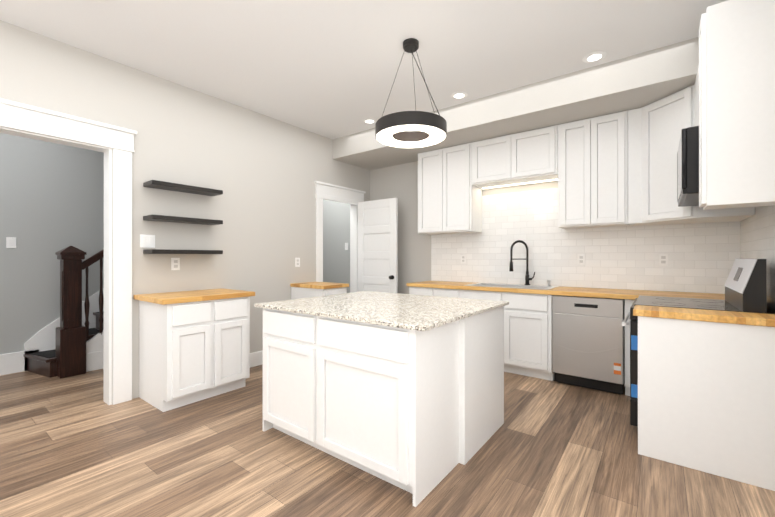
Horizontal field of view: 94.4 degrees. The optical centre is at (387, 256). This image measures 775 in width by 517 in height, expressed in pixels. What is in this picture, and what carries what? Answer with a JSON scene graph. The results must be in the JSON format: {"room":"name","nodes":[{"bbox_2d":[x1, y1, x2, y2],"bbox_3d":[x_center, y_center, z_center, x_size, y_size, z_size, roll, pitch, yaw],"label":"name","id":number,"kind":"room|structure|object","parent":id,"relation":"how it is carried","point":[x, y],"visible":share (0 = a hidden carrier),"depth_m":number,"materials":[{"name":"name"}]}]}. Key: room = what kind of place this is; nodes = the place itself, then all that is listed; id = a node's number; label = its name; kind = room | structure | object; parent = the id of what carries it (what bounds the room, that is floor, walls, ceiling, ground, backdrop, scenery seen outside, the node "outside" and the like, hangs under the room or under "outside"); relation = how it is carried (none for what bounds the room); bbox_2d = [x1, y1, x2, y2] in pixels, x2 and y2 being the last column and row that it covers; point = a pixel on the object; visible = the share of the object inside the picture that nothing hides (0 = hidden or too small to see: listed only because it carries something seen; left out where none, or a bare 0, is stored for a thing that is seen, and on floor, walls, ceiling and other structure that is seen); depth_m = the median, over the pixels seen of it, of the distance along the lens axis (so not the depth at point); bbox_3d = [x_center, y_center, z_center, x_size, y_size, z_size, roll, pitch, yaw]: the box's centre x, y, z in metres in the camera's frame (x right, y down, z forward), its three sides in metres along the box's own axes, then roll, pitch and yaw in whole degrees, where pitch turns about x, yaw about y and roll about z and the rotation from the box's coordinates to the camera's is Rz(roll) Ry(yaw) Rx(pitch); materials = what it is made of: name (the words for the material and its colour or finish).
{"room":"kitchen","nodes":[
{"label":"kitchen","id":0,"kind":"room"},
{"bbox_2d":[0,133,103,353],"bbox_3d":[-3.800,-0.204,4.272,0.140,2.910,6.600,0,0,37],"label":"wall","id":1,"kind":"structure","parent":0,"point":[51,199],"depth_m":4.03,"materials":[{"name":"paint"}]},
{"bbox_2d":[6,237,15,247],"bbox_3d":[-4.029,-0.149,3.844,0.009,0.118,0.075,0,0,37],"label":"light switch","id":2,"kind":"object","parent":1,"relation":"attached to","point":[10,242],"visible":1,"depth_m":3.84,"materials":[{"name":"paint"}]},
{"bbox_2d":[0,288,103,375],"bbox_3d":[-4.094,0.100,3.748,0.025,2.300,5.390,0,0,37],"label":"baseboard","id":3,"kind":"structure","parent":1,"relation":"attached to","point":[44,339],"depth_m":4.00,"materials":[{"name":"paint"}]},
{"bbox_2d":[0,20,369,398],"bbox_3d":[-2.325,-0.205,3.155,0.140,2.910,6.600,0,0,37],"label":"wall","id":4,"kind":"structure","parent":0,"point":[263,172],"depth_m":3.60,"materials":[{"name":"paint"}]},
{"bbox_2d":[0,98,136,404],"bbox_3d":[-2.739,0.074,2.590,0.213,2.350,1.540,0,0,37],"label":"door frame","id":5,"kind":"structure","parent":4,"relation":"attached to","point":[29,121],"depth_m":3.04,"materials":[{"name":"paint"}]},
{"bbox_2d":[140,234,154,247],"bbox_3d":[-2.165,-0.140,3.241,0.009,0.118,0.120,0,0,37],"label":"light switch","id":6,"kind":"object","parent":4,"relation":"attached to","point":[147,241],"visible":1,"depth_m":3.24,"materials":[{"name":"paint"}]},
{"bbox_2d":[171,258,179,269],"bbox_3d":[-2.024,0.070,3.428,0.008,0.118,0.075,0,0,37],"label":"electrical outlet","id":7,"kind":"object","parent":4,"relation":"attached to","point":[175,263],"visible":1,"depth_m":3.42,"materials":[{"name":"white plastic"}]},
{"bbox_2d":[143,249,222,253],"bbox_3d":[-1.918,-0.044,3.405,0.203,0.038,0.630,0,0,37],"label":"floating shelf","id":8,"kind":"object","parent":4,"relation":"attached to","point":[155,251],"visible":1,"depth_m":3.27,"materials":[{"name":"black wood"}]},
{"bbox_2d":[143,215,222,224],"bbox_3d":[-1.918,-0.344,3.405,0.203,0.038,0.630,0,0,37],"label":"floating shelf","id":9,"kind":"object","parent":4,"relation":"attached to","point":[163,218],"visible":1,"depth_m":3.32,"materials":[{"name":"black wood"}]},
{"bbox_2d":[143,180,222,195],"bbox_3d":[-1.918,-0.644,3.406,0.203,0.038,0.630,0,0,37],"label":"floating shelf","id":10,"kind":"object","parent":4,"relation":"attached to","point":[163,185],"visible":1,"depth_m":3.34,"materials":[{"name":"black wood"}]},
{"bbox_2d":[250,350,262,367],"bbox_3d":[-1.485,1.171,4.132,0.018,0.160,0.885,0,0,37],"label":"baseboard","id":11,"kind":"structure","parent":4,"relation":"attached to","point":[256,358],"depth_m":4.09,"materials":[{"name":"paint"}]},
{"bbox_2d":[295,258,299,266],"bbox_3d":[-1.148,0.071,4.584,0.008,0.118,0.075,0,0,37],"label":"electrical outlet","id":12,"kind":"object","parent":4,"relation":"attached to","point":[297,262],"visible":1,"depth_m":4.58,"materials":[{"name":"white plastic"}]},
{"bbox_2d":[314,181,365,292],"bbox_3d":[-0.716,0.120,5.241,0.187,2.265,1.006,0,0,37],"label":"door frame","id":13,"kind":"structure","parent":4,"relation":"attached to","point":[337,193],"depth_m":5.19,"materials":[{"name":"paint"}]},
{"bbox_2d":[358,198,397,292],"bbox_3d":[-0.161,0.207,5.256,0.737,2.066,0.168,0,0,37],"label":"door","id":14,"kind":"structure","parent":4,"relation":"in","point":[377,245],"depth_m":5.22,"materials":[{"name":"paint"}]},
{"bbox_2d":[323,199,349,292],"bbox_3d":[-0.756,-0.202,6.031,0.829,2.910,0.119,0,0,37],"label":"wall","id":15,"kind":"structure","parent":0,"point":[336,238],"depth_m":6.02,"materials":[{"name":"paint"}]},
{"bbox_2d":[0,0,727,139],"bbox_3d":[-1.314,-1.711,2.454,6.620,0.100,7.100,0,0,37],"label":"ceiling","id":16,"kind":"structure","parent":0,"point":[327,68],"depth_m":2.78,"materials":[{"name":"paint"}]},
{"bbox_2d":[363,118,376,123],"bbox_3d":[-0.217,-1.654,4.383,0.176,0.010,0.176,0,0,37],"label":"recessed light","id":17,"kind":"object","parent":16,"relation":"in","point":[369,120],"visible":0.98,"depth_m":4.36,"materials":[{"name":"paint"}]},
{"bbox_2d":[375,38,446,147],"bbox_3d":[0.181,-1.293,2.789,0.550,0.734,0.550,0,0,37],"label":"pendant light","id":18,"kind":"object","parent":16,"relation":"hanging from","point":[428,127],"visible":1,"depth_m":2.69,"materials":[{"name":"black metal"}]},
{"bbox_2d":[450,91,467,98],"bbox_3d":[0.735,-1.655,3.687,0.176,0.010,0.176,0,0,37],"label":"recessed light","id":19,"kind":"object","parent":16,"relation":"in","point":[459,95],"visible":1,"depth_m":3.68,"materials":[{"name":"paint"}]},
{"bbox_2d":[333,37,698,169],"bbox_3d":[1.174,-1.522,4.125,4.270,0.275,0.830,0,0,37],"label":"soffit beam","id":20,"kind":"structure","parent":16,"relation":"attached to","point":[637,81],"depth_m":3.40,"materials":[{"name":"paint"}]},
{"bbox_2d":[582,51,606,62],"bbox_3d":[1.718,-1.655,2.980,0.176,0.010,0.176,0,0,37],"label":"recessed light","id":21,"kind":"object","parent":16,"relation":"in","point":[595,56],"visible":1,"depth_m":2.97,"materials":[{"name":"paint"}]},
{"bbox_2d":[0,364,774,516],"bbox_3d":[-1.314,1.299,2.450,6.620,0.100,7.100,0,0,37],"label":"floor","id":22,"kind":"structure","parent":0,"point":[75,446],"depth_m":2.12,"materials":[{"name":"brown wood"}]},
{"bbox_2d":[23,246,103,378],"bbox_3d":[-3.137,0.097,4.469,0.631,2.309,1.893,0,0,37],"label":"stairs","id":23,"kind":"structure","parent":22,"relation":"on","point":[79,350],"depth_m":3.79,"materials":[{"name":"brown wood"}]},
{"bbox_2d":[134,288,254,411],"bbox_3d":[-1.746,0.792,3.289,0.611,0.915,0.805,0,0,37],"label":"base cabinet","id":24,"kind":"object","parent":22,"relation":"on","point":[194,345],"visible":1,"depth_m":3.06,"materials":[{"name":"paint"}]},
{"bbox_2d":[290,282,348,299],"bbox_3d":[-0.847,0.794,4.481,0.606,0.915,0.430,0,0,37],"label":"base cabinet","id":25,"kind":"object","parent":22,"relation":"on","point":[307,290],"visible":0.19,"depth_m":4.33,"materials":[{"name":"paint"}]},
{"bbox_2d":[260,307,503,506],"bbox_3d":[-0.024,0.804,2.627,1.355,0.890,1.182,0,0,37],"label":"kitchen island","id":26,"kind":"object","parent":22,"relation":"on","point":[403,391],"depth_m":2.09,"materials":[{"name":"paint"}]},
{"bbox_2d":[255,291,508,330],"bbox_3d":[-0.018,0.348,2.631,1.410,0.022,1.230,0,0,37],"label":"island countertop","id":27,"kind":"structure","parent":26,"relation":"on","point":[384,309],"depth_m":2.36,"materials":[{"name":"white stone"}]},
{"bbox_2d":[406,285,437,295],"bbox_3d":[0.620,0.814,4.663,0.434,0.876,0.608,0,0,37],"label":"base cabinet","id":28,"kind":"object","parent":22,"relation":"on","point":[430,292],"depth_m":4.43,"materials":[{"name":"paint"}]},
{"bbox_2d":[438,289,481,298],"bbox_3d":[0.856,0.814,4.484,0.434,0.876,0.608,0,0,37],"label":"base cabinet","id":29,"kind":"object","parent":22,"relation":"on","point":[457,293],"depth_m":4.13,"materials":[{"name":"paint"}]},
{"bbox_2d":[406,281,481,288],"bbox_3d":[0.737,0.356,4.564,0.780,0.040,0.622,0,0,37],"label":"countertop","id":30,"kind":"structure","parent":29,"relation":"on","point":[425,284],"depth_m":4.37,"materials":[{"name":"brown wood"}]},
{"bbox_2d":[464,283,558,289],"bbox_3d":[1.400,0.434,4.077,0.905,0.211,0.500,0,0,37],"label":"sink","id":31,"kind":"object","parent":30,"relation":"in","point":[540,287],"visible":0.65,"depth_m":4.11,"materials":[{"name":"silver metal"}]},
{"bbox_2d":[509,240,534,284],"bbox_3d":[1.548,0.069,4.113,0.243,0.518,0.216,0,0,37],"label":"faucet","id":32,"kind":"object","parent":31,"relation":"on","point":[527,278],"visible":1,"depth_m":4.13,"materials":[{"name":"black metal"}]},
{"bbox_2d":[504,305,553,380],"bbox_3d":[1.411,0.944,4.064,0.958,0.615,0.608,0,0,37],"label":"base cabinet","id":33,"kind":"object","parent":22,"relation":"on","point":[528,332],"depth_m":3.68,"materials":[{"name":"paint"}]},
{"bbox_2d":[552,295,624,393],"bbox_3d":[2.032,0.816,3.589,0.592,0.868,0.604,0,0,37],"label":"dishwasher","id":34,"kind":"object","parent":22,"relation":"on","point":[588,342],"visible":1,"depth_m":3.34,"materials":[{"name":"silver metal"}]},
{"bbox_2d":[625,301,633,395],"bbox_3d":[2.610,0.812,3.171,0.824,0.876,0.585,0,0,37],"label":"base cabinet","id":35,"kind":"object","parent":22,"relation":"on","point":[628,304],"depth_m":3.17,"materials":[{"name":"paint"}]},
{"bbox_2d":[542,286,724,300],"bbox_3d":[2.332,0.354,3.356,1.491,0.040,0.622,0,0,37],"label":"countertop","id":36,"kind":"structure","parent":35,"relation":"on","point":[629,295],"depth_m":3.30,"materials":[{"name":"brown wood"}]},
{"bbox_2d":[622,259,766,426],"bbox_3d":[2.164,0.631,2.621,0.719,1.235,0.746,0,0,37],"label":"range","id":37,"kind":"object","parent":22,"relation":"on","point":[745,285],"visible":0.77,"depth_m":2.48,"materials":[{"name":"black metal"}]},
{"bbox_2d":[633,305,774,490],"bbox_3d":[1.914,0.791,2.168,0.699,0.915,0.270,0,0,37],"label":"base cabinet","id":38,"kind":"object","parent":22,"relation":"on","point":[706,391],"visible":1,"depth_m":2.07,"materials":[{"name":"paint"}]},
{"bbox_2d":[370,161,717,293],"bbox_3d":[0.730,-0.203,5.069,6.400,2.910,0.140,0,0,37],"label":"wall","id":39,"kind":"structure","parent":0,"point":[400,182],"depth_m":5.30,"materials":[{"name":"paint"}]},
{"bbox_2d":[418,148,445,234],"bbox_3d":[0.671,-0.844,4.793,0.441,1.072,0.342,0,0,37],"label":"upper cabinet","id":40,"kind":"object","parent":39,"relation":"attached to","point":[431,164],"depth_m":4.66,"materials":[{"name":"paint"}]},
{"bbox_2d":[446,143,481,233],"bbox_3d":[0.932,-0.845,4.595,0.441,1.072,0.342,0,0,37],"label":"upper cabinet","id":41,"kind":"object","parent":39,"relation":"attached to","point":[463,201],"depth_m":4.44,"materials":[{"name":"paint"}]},
{"bbox_2d":[470,133,525,188],"bbox_3d":[1.324,-1.125,4.299,0.535,0.512,0.342,0,0,37],"label":"upper cabinet","id":42,"kind":"object","parent":39,"relation":"attached to","point":[493,161],"depth_m":4.18,"materials":[{"name":"paint"}]},
{"bbox_2d":[518,125,557,182],"bbox_3d":[1.660,-1.125,4.044,0.535,0.512,0.342,0,0,37],"label":"upper cabinet","id":43,"kind":"object","parent":39,"relation":"attached to","point":[537,148],"depth_m":3.88,"materials":[{"name":"paint"}]},
{"bbox_2d":[554,117,597,228],"bbox_3d":[2.020,-0.846,3.771,0.361,1.072,0.342,0,0,37],"label":"upper cabinet","id":44,"kind":"object","parent":39,"relation":"attached to","point":[584,162],"depth_m":3.64,"materials":[{"name":"paint"}]},
{"bbox_2d":[431,188,739,293],"bbox_3d":[1.870,-0.222,4.109,3.137,1.114,0.010,0,0,37],"label":"backsplash","id":45,"kind":"structure","parent":39,"relation":"attached to","point":[702,257],"depth_m":3.95,"materials":[{"name":"tile"}]},
{"bbox_2d":[461,255,465,263],"bbox_3d":[1.004,0.032,4.751,0.075,0.118,0.008,0,0,37],"label":"electrical outlet","id":46,"kind":"object","parent":45,"relation":"attached to","point":[463,258],"visible":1,"depth_m":4.75,"materials":[{"name":"white plastic"}]},
{"bbox_2d":[577,254,584,264],"bbox_3d":[2.112,0.031,3.912,0.075,0.118,0.008,0,0,37],"label":"electrical outlet","id":47,"kind":"object","parent":45,"relation":"attached to","point":[580,259],"visible":1,"depth_m":3.91,"materials":[{"name":"white plastic"}]},
{"bbox_2d":[659,254,667,265],"bbox_3d":[2.678,0.030,3.483,0.075,0.118,0.008,0,0,37],"label":"electrical outlet","id":48,"kind":"object","parent":45,"relation":"attached to","point":[663,259],"visible":1,"depth_m":3.48,"materials":[{"name":"white plastic"}]},
{"bbox_2d":[598,111,629,226],"bbox_3d":[2.217,-0.846,3.622,0.361,1.072,0.342,0,0,37],"label":"upper cabinet","id":49,"kind":"object","parent":39,"relation":"attached to","point":[612,128],"depth_m":3.46,"materials":[{"name":"paint"}]},
{"bbox_2d":[628,84,754,225],"bbox_3d":[2.598,-0.846,3.157,0.800,1.072,0.623,0,0,37],"label":"upper cabinet","id":50,"kind":"object","parent":39,"relation":"attached to","point":[655,129],"visible":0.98,"depth_m":3.15,"materials":[{"name":"paint"}]},
{"bbox_2d":[755,207,774,313],"bbox_3d":[1.190,-0.208,0.493,0.140,2.910,6.600,0,0,37],"label":"wall","id":51,"kind":"structure","parent":0,"point":[770,311],"depth_m":2.36,"materials":[{"name":"paint"}]},
{"bbox_2d":[695,0,774,209],"bbox_3d":[2.283,-0.874,2.382,0.366,1.155,0.985,0,0,37],"label":"upper cabinet","id":52,"kind":"object","parent":51,"relation":"attached to","point":[735,99],"visible":0.98,"depth_m":2.01,"materials":[{"name":"paint"}]},
{"bbox_2d":[677,126,698,206],"bbox_3d":[2.322,-0.621,2.502,0.449,0.430,0.746,0,0,37],"label":"microwave","id":53,"kind":"object","parent":52,"relation":"attached to","point":[688,172],"visible":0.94,"depth_m":2.33,"materials":[{"name":"black plastic"}]},
{"bbox_2d":[740,206,774,309],"bbox_3d":[2.604,-0.014,2.487,0.010,0.694,1.686,0,0,37],"label":"backsplash","id":54,"kind":"structure","parent":51,"relation":"attached to","point":[757,235],"depth_m":2.46,"materials":[{"name":"tile"}]}
]}

